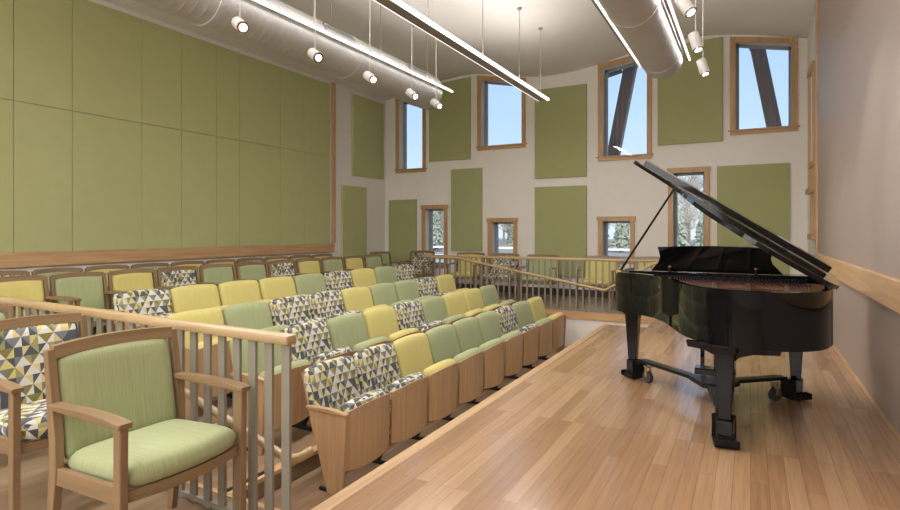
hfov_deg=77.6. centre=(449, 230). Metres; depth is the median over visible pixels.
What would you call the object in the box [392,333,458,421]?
seat
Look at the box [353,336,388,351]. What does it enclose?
seat cushion
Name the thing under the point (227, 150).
acoustic panel
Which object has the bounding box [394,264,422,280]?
seat
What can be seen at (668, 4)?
linear pendant
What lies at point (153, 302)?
seat
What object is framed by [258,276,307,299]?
seat
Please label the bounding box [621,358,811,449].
piano dolly
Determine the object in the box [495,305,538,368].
seat
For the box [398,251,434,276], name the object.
armchair
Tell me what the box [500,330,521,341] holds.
seat cushion
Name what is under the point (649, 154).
window
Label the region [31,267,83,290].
armchair
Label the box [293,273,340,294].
seat
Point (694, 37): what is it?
pendant spotlight
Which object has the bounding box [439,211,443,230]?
tree
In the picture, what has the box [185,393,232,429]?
floor
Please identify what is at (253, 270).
armchair
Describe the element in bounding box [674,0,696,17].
pendant spotlight
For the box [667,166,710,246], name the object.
window
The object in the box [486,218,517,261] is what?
window
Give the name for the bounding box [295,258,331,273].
armchair
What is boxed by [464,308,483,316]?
seat cushion
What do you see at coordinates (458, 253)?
armchair
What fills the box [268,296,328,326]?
seat
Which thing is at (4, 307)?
armchair
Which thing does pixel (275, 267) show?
armchair
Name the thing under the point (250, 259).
armchair
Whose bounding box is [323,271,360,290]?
seat
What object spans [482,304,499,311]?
seat cushion
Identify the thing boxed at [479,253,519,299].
armchair
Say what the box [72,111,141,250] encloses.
acoustic panel
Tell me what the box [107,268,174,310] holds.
armchair
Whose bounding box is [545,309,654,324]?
trim
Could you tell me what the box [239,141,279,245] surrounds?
acoustic panel
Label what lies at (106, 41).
acoustic panel
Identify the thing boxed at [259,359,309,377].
seat cushion
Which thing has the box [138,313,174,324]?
seat cushion
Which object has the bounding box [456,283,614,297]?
baseboard
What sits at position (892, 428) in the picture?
baseboard
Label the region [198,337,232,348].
seat cushion
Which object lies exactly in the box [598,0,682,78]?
air duct
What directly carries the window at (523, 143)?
in the wall at (620, 187)
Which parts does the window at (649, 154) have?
sash, sill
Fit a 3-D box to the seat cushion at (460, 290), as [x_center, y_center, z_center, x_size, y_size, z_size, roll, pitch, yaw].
[0.215,1.225,9.480,0.168,0.518,0.560,0,0,28]
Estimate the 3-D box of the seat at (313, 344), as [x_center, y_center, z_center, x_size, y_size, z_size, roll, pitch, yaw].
[-1.241,1.351,5.405,0.520,0.897,0.616,0,0,28]
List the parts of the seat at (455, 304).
backrest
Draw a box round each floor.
[0,292,899,509]
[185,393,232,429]
[198,418,320,498]
[258,346,567,509]
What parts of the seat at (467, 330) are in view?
backrest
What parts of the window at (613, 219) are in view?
sash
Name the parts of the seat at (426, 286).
backrest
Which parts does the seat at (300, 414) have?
panel, backrest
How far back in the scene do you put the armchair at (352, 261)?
10.46 m
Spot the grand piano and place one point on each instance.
(733, 303)
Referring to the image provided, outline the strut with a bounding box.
[608,70,622,77]
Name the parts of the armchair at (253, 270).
leg, rail, backrest, leg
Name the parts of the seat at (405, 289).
backrest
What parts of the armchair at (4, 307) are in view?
backrest, rail, leg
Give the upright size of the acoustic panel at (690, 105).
1.920 m
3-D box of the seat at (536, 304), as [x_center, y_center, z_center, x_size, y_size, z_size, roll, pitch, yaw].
[1.514,1.502,8.802,0.520,0.897,0.626,0,0,28]
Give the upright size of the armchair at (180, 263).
0.895 m
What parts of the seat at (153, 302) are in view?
panel, backrest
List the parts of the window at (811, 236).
sill, casing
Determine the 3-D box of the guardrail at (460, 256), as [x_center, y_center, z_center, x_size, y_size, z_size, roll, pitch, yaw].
[1.775,0.902,9.637,5.090,0.895,0.064,0,0,28]
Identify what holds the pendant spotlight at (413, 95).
hanging from the ceiling
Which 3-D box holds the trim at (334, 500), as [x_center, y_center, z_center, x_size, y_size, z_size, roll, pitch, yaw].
[0.795,1.364,5.362,0.082,0.032,6.200,0,0,28]
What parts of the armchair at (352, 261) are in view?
rail, backrest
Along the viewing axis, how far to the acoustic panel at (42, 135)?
7.14 m
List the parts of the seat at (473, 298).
backrest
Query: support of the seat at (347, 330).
on the floor at (302, 439)
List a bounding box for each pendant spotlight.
[231,0,249,33]
[307,0,323,62]
[363,0,377,83]
[405,7,418,100]
[430,23,442,109]
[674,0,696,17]
[688,0,703,52]
[696,0,709,76]
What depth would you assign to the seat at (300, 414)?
4.73 m
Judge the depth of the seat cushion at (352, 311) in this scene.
6.70 m
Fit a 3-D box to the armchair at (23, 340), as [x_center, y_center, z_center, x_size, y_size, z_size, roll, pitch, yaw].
[-2.015,0.902,2.841,0.572,0.895,0.602,0,0,28]
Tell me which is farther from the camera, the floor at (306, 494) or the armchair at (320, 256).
the armchair at (320, 256)
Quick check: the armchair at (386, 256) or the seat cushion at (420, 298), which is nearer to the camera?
the seat cushion at (420, 298)
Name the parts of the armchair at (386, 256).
rail, backrest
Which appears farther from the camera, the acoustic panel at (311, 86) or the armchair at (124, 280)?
the acoustic panel at (311, 86)
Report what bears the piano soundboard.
attached to the grand piano
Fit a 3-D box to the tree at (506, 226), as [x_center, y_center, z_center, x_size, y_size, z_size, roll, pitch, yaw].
[8.664,-1.559,82.107,3.652,7.030,3.887,0,0,28]
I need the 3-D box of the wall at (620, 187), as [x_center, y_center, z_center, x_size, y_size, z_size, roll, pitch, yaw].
[2.375,-1.050,11.982,9.450,6.000,0.360,0,0,28]
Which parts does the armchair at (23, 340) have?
rail, armrest, leg, seat, rail, backrest, rail, leg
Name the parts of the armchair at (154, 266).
rail, backrest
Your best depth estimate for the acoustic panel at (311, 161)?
11.53 m
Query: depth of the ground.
56.00 m
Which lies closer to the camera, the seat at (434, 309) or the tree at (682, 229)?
the seat at (434, 309)
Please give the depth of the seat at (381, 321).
6.45 m
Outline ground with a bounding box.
[435,238,695,261]
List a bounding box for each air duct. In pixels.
[131,0,442,109]
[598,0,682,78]
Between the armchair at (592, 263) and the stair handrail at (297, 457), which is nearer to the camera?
the stair handrail at (297, 457)
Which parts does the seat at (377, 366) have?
backrest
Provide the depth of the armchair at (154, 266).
7.98 m
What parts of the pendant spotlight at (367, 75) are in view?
stem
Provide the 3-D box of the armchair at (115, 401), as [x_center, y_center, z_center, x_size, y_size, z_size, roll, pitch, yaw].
[-1.276,0.902,2.388,0.572,0.895,0.602,0,0,28]
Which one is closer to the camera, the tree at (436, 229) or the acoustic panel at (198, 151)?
the acoustic panel at (198, 151)
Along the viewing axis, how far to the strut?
12.31 m
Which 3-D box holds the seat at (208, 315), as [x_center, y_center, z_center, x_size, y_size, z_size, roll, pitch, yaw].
[-2.261,1.202,5.238,0.520,0.897,0.650,0,0,28]
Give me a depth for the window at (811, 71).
8.69 m
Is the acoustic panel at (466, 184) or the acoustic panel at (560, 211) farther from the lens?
the acoustic panel at (466, 184)
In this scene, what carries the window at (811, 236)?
in the wall at (859, 40)
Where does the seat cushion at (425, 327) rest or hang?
on the seat at (409, 314)
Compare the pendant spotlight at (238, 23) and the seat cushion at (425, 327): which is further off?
the seat cushion at (425, 327)
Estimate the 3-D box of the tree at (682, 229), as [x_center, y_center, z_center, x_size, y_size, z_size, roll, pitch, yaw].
[19.812,-0.688,48.570,1.843,5.293,1.802,0,0,-20]
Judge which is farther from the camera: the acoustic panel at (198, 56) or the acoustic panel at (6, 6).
the acoustic panel at (198, 56)
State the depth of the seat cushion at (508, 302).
8.96 m
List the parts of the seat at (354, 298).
backrest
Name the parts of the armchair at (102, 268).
backrest, rail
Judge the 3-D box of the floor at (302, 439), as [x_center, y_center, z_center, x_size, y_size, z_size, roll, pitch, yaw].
[-0.471,1.975,6.649,0.820,0.350,7.330,0,0,28]
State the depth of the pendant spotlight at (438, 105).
9.13 m
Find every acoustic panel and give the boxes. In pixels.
[0,0,12,99]
[0,99,12,252]
[13,0,71,110]
[13,101,71,252]
[72,0,141,122]
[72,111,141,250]
[142,19,180,129]
[142,124,180,248]
[181,33,215,135]
[181,131,215,247]
[216,45,238,139]
[216,137,238,246]
[239,53,279,147]
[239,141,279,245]
[280,67,303,151]
[280,148,303,244]
[304,76,319,154]
[304,152,319,243]
[320,81,329,155]
[320,155,329,243]
[341,185,366,256]
[352,94,383,178]
[389,199,416,263]
[429,77,470,161]
[451,168,481,250]
[535,84,586,178]
[535,185,586,276]
[658,36,722,144]
[717,163,789,273]
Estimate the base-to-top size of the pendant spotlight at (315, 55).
1.435 m
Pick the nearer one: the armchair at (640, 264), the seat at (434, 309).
the seat at (434, 309)
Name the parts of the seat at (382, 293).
backrest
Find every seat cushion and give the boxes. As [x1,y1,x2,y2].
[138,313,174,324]
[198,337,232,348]
[210,305,229,309]
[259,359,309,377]
[260,325,289,330]
[293,317,328,325]
[310,347,352,364]
[330,310,361,318]
[338,389,386,411]
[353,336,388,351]
[362,304,389,313]
[385,372,424,427]
[388,328,417,339]
[390,299,412,306]
[414,295,432,301]
[417,320,443,331]
[423,359,455,416]
[435,291,451,296]
[442,314,464,323]
[454,288,468,291]
[454,347,481,379]
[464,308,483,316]
[479,338,503,370]
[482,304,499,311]
[499,299,514,306]
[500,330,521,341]
[519,323,536,332]
[535,317,550,325]
[549,312,563,319]
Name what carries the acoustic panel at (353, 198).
attached to the wall at (375, 187)
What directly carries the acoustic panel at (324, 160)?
attached to the wall at (375, 187)
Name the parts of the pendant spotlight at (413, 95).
stem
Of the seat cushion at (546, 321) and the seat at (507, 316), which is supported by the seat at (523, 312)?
the seat cushion at (546, 321)
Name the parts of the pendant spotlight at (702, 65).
stem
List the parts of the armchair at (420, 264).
seat, backrest, rail, leg, leg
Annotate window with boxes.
[394,99,426,173]
[421,205,447,268]
[475,76,526,150]
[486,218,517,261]
[596,56,653,161]
[597,216,635,263]
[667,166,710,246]
[728,37,799,135]
[805,60,814,194]
[807,159,814,239]
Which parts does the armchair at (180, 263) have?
rail, backrest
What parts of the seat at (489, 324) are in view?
backrest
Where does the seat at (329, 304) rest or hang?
on the floor at (214, 399)
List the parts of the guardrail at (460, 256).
rail, rail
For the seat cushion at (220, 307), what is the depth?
6.07 m
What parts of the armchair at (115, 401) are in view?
leg, rail, armrest, rail, backrest, leg, seat, leg, rail, armrest, leg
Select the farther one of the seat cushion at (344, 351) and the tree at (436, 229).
the tree at (436, 229)
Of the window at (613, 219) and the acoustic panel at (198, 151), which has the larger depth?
the window at (613, 219)
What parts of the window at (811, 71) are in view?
sill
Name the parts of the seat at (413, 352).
backrest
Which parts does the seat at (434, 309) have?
backrest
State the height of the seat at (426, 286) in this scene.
0.897 m
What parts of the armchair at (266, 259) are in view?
rail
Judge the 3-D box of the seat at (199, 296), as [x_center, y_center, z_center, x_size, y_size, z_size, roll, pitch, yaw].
[-2.686,1.052,6.181,0.520,0.897,0.616,0,0,28]
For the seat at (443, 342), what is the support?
on the floor at (306, 494)
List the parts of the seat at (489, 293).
backrest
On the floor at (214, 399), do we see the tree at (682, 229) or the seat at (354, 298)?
the seat at (354, 298)
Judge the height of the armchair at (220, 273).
0.895 m
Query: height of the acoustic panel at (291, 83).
1.547 m
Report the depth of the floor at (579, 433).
3.44 m
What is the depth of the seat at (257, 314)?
5.82 m
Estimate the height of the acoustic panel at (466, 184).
1.875 m
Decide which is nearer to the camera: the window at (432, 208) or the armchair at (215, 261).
the armchair at (215, 261)
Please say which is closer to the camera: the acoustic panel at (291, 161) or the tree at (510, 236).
the acoustic panel at (291, 161)
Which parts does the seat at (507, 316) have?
backrest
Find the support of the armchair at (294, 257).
on the floor
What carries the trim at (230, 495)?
attached to the floor at (579, 433)
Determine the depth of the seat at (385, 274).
9.44 m
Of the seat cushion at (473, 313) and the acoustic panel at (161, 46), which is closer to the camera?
the seat cushion at (473, 313)
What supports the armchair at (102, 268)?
on the floor
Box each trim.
[0,243,334,267]
[185,481,280,509]
[227,445,317,493]
[227,471,263,491]
[311,324,608,509]
[331,83,335,242]
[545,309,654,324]
[814,253,899,313]
[815,0,817,252]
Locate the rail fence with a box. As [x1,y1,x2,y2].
[433,246,629,254]
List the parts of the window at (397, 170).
sash, sill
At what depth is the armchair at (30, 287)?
5.71 m
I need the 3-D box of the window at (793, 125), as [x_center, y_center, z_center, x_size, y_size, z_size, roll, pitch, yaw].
[5.663,-2.655,10.131,1.123,1.810,0.330,0,0,28]
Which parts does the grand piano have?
leg, leg, lid, leg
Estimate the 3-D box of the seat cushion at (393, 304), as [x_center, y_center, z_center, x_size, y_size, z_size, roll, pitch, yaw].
[-0.655,1.225,7.860,0.168,0.518,0.560,0,0,28]
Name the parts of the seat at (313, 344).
backrest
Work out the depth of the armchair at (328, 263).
9.92 m
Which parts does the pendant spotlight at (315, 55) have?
stem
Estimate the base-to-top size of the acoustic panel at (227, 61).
1.547 m
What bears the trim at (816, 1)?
attached to the wall at (859, 40)
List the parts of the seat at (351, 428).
panel, backrest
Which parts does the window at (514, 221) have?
sash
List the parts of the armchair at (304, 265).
leg, rail, backrest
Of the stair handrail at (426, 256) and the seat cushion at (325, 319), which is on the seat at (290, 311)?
the seat cushion at (325, 319)
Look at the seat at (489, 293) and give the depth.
9.15 m
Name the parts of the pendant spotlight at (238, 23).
stem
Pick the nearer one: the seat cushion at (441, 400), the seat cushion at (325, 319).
the seat cushion at (441, 400)
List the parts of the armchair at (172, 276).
leg, rail, backrest, leg, armrest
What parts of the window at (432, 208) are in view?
sash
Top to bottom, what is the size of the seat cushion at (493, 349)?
0.518 m
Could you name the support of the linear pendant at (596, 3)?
hanging from the ceiling
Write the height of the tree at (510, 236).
4.549 m
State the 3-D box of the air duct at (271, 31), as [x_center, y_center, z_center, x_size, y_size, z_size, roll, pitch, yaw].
[-3.160,-2.827,4.748,0.616,1.370,11.736,0,0,28]
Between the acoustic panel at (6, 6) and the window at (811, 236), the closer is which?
the acoustic panel at (6, 6)
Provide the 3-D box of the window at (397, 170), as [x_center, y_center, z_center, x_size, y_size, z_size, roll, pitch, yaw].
[-0.898,-2.360,13.654,0.920,1.900,0.330,0,0,28]
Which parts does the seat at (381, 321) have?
backrest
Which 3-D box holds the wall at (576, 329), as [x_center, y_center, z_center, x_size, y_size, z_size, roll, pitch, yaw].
[0.306,1.715,10.380,6.720,0.470,0.020,0,0,28]
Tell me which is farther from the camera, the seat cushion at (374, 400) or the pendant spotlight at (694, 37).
the pendant spotlight at (694, 37)
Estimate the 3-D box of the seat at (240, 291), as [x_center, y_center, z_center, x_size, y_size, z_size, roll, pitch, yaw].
[-2.396,1.052,6.721,0.520,0.897,0.616,0,0,28]
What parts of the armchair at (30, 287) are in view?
rail, backrest, leg, armrest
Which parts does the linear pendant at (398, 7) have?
hanger rod, hanger rod, hanger rod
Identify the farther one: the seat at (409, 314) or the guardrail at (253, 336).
the seat at (409, 314)
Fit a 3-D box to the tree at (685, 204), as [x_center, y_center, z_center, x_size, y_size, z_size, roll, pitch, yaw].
[27.108,-2.568,65.117,5.144,9.047,4.756,0,0,-19]
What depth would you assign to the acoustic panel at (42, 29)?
7.16 m
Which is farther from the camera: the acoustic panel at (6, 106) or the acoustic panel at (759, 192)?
the acoustic panel at (759, 192)
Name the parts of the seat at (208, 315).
panel, backrest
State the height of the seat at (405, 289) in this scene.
0.897 m
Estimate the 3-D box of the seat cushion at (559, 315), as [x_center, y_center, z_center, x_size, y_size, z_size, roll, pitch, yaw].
[1.660,1.525,8.704,0.168,0.518,0.560,0,0,28]
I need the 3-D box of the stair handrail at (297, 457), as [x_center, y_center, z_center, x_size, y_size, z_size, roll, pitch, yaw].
[-2.101,0.807,3.425,3.056,0.679,0.209,0,0,26]
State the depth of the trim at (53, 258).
8.32 m
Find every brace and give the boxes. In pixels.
[608,66,637,155]
[749,49,781,126]
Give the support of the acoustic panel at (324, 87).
attached to the wall at (375, 187)
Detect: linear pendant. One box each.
[250,0,452,92]
[373,0,548,100]
[591,0,640,66]
[664,0,690,60]
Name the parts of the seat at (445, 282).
backrest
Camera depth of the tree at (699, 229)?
53.15 m
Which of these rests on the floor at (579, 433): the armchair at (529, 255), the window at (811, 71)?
the armchair at (529, 255)
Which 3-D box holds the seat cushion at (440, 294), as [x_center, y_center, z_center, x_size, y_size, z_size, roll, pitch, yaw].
[-0.075,1.225,8.940,0.168,0.518,0.560,0,0,28]
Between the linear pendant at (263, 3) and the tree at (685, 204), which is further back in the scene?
the tree at (685, 204)
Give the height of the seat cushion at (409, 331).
0.518 m
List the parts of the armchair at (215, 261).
rail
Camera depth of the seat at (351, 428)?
4.27 m
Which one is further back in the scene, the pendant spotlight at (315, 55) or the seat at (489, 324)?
the seat at (489, 324)
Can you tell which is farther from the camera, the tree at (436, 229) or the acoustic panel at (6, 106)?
the tree at (436, 229)
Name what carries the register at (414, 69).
attached to the air duct at (271, 31)
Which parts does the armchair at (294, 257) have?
rail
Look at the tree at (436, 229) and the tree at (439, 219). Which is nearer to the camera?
the tree at (436, 229)
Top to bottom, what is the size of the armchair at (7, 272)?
0.895 m
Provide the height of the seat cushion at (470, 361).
0.518 m
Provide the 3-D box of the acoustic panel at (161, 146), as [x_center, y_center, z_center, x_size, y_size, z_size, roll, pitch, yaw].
[-4.435,-0.666,8.613,0.033,1.862,0.648,0,0,28]
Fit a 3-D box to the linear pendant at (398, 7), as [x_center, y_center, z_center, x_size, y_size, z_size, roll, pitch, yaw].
[-1.290,-2.770,4.041,0.184,1.192,12.100,0,0,28]
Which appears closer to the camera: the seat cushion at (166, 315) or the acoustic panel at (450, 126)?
the seat cushion at (166, 315)
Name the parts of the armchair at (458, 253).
leg, seat, backrest, rail, leg, leg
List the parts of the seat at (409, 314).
backrest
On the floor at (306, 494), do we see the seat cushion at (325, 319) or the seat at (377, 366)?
the seat at (377, 366)
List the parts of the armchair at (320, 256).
rail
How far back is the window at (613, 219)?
11.37 m
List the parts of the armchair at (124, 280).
leg, rail, backrest, leg, armrest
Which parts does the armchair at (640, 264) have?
backrest, rail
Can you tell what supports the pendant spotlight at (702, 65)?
hanging from the ceiling track
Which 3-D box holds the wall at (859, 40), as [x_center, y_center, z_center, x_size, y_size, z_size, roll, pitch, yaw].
[2.844,-1.100,3.183,0.300,6.100,15.300,0,0,28]
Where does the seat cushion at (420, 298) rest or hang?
on the seat at (405, 289)
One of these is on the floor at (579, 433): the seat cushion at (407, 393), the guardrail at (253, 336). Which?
the guardrail at (253, 336)
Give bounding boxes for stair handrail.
[17,306,313,462]
[425,255,657,291]
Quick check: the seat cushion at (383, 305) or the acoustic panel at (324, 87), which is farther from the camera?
the acoustic panel at (324, 87)
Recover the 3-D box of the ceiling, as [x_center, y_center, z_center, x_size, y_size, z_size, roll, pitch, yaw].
[-1.117,-3.719,5.424,9.700,1.063,15.500,0,0,28]
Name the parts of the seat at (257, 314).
backrest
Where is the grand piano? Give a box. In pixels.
[615,160,839,437]
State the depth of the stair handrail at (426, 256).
9.71 m
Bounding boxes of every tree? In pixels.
[433,211,442,251]
[436,211,443,248]
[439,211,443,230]
[499,224,510,243]
[507,224,512,246]
[611,223,629,252]
[678,175,702,240]
[678,193,689,245]
[681,175,702,243]
[693,211,702,245]
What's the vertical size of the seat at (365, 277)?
0.897 m
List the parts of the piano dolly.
arm, arm, hub plate, arm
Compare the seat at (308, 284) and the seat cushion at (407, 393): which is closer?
the seat cushion at (407, 393)
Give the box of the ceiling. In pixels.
[103,0,814,100]
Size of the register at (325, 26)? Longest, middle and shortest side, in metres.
0.600 x 0.110 x 0.030 m
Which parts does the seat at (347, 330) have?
backrest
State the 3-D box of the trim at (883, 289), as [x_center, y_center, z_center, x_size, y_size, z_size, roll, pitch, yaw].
[2.271,0.417,2.470,0.035,0.205,12.900,0,0,28]
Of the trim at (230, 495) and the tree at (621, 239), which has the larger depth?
the tree at (621, 239)
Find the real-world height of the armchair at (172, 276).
0.895 m
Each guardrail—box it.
[0,296,295,509]
[427,254,658,313]
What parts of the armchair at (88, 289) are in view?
leg, armrest, rail, backrest, rail, seat, leg, armrest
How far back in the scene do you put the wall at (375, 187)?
12.40 m
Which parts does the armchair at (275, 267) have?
leg, rail, backrest, leg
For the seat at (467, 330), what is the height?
0.897 m
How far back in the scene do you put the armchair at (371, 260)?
11.00 m
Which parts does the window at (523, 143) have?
sash, sill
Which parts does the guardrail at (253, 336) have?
rail, rail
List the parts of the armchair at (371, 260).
rail, backrest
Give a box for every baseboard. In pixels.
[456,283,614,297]
[832,344,899,441]
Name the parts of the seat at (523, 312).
backrest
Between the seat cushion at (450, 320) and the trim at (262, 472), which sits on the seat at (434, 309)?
the seat cushion at (450, 320)
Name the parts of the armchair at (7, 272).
backrest, rail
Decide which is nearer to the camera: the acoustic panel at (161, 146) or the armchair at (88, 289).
the armchair at (88, 289)
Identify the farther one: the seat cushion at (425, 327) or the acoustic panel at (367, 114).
the acoustic panel at (367, 114)
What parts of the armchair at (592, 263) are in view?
leg, leg, seat, backrest, rail, leg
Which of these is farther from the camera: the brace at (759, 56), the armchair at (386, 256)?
the armchair at (386, 256)
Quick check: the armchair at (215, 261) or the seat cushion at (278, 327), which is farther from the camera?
the armchair at (215, 261)
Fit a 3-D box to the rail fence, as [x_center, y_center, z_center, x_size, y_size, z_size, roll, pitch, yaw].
[3.423,1.290,25.402,44.000,1.320,0.120,0,0,28]
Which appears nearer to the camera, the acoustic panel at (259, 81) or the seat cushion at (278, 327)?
the seat cushion at (278, 327)
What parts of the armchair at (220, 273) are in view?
leg, rail, backrest, leg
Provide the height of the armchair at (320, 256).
0.895 m
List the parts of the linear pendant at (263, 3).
hanger rod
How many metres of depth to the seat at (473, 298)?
8.60 m
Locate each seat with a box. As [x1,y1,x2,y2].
[113,289,174,330]
[167,308,232,419]
[170,284,229,312]
[217,280,270,305]
[222,301,289,331]
[229,330,313,455]
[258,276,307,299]
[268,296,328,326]
[282,321,356,364]
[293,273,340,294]
[301,356,389,494]
[308,291,362,318]
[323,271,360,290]
[326,313,391,351]
[341,286,389,313]
[350,268,379,286]
[352,343,427,443]
[363,306,420,343]
[369,283,412,306]
[373,266,397,283]
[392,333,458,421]
[393,301,445,332]
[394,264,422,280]
[394,280,432,301]
[416,277,451,296]
[420,296,466,324]
[425,324,483,403]
[435,274,468,292]
[442,292,484,317]
[452,317,504,390]
[462,288,500,311]
[475,311,522,378]
[479,285,515,306]
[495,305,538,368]
[512,301,552,359]
[527,297,566,351]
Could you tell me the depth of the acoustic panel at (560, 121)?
11.73 m
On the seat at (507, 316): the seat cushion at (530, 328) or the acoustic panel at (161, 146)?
the seat cushion at (530, 328)
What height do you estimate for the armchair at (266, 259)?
0.895 m
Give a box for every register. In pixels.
[322,22,355,43]
[407,64,429,78]
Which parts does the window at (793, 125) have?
sill, sash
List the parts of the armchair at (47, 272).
rail, backrest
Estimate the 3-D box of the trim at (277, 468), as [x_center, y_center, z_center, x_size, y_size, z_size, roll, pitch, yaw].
[-0.136,1.813,6.463,0.085,0.033,7.260,0,0,28]
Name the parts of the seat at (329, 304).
backrest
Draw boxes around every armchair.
[0,270,50,301]
[0,275,74,316]
[0,303,48,455]
[0,313,87,509]
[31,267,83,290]
[43,326,250,509]
[49,272,121,332]
[84,265,129,296]
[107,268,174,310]
[130,263,169,285]
[156,266,219,302]
[170,261,204,279]
[199,263,258,288]
[205,259,236,269]
[235,261,280,280]
[236,257,264,262]
[264,256,288,261]
[267,260,307,277]
[289,255,311,260]
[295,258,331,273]
[312,254,331,258]
[321,257,354,274]
[343,255,376,271]
[364,254,395,266]
[370,251,405,264]
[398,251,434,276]
[446,252,484,288]
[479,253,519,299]
[517,254,559,301]
[577,256,619,308]
[634,257,659,269]
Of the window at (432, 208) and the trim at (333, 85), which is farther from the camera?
the window at (432, 208)
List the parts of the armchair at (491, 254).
leg, leg, rail, seat, backrest, rail, leg, leg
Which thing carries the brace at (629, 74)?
on the ground
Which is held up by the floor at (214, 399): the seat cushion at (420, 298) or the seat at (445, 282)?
the seat at (445, 282)
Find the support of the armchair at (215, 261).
on the floor
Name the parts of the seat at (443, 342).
backrest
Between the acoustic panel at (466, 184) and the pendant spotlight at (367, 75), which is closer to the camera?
the pendant spotlight at (367, 75)
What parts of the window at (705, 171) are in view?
sash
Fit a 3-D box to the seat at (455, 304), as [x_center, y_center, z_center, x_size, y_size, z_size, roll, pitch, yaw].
[0.209,1.351,8.105,0.520,0.897,0.616,0,0,28]
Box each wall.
[0,0,384,274]
[385,35,807,290]
[565,319,648,345]
[808,0,899,433]
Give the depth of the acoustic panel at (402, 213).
13.61 m
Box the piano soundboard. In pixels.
[629,269,815,280]
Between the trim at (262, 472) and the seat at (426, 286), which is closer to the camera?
the trim at (262, 472)
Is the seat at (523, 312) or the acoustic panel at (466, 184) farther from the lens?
the acoustic panel at (466, 184)
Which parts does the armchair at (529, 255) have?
leg, rail, seat, backrest, rail, leg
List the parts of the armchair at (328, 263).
leg, rail, backrest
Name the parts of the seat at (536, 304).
backrest, panel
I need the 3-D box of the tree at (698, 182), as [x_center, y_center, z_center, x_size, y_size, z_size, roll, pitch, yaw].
[35.413,-4.088,83.452,6.490,12.083,6.978,0,0,28]
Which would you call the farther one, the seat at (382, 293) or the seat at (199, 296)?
the seat at (382, 293)

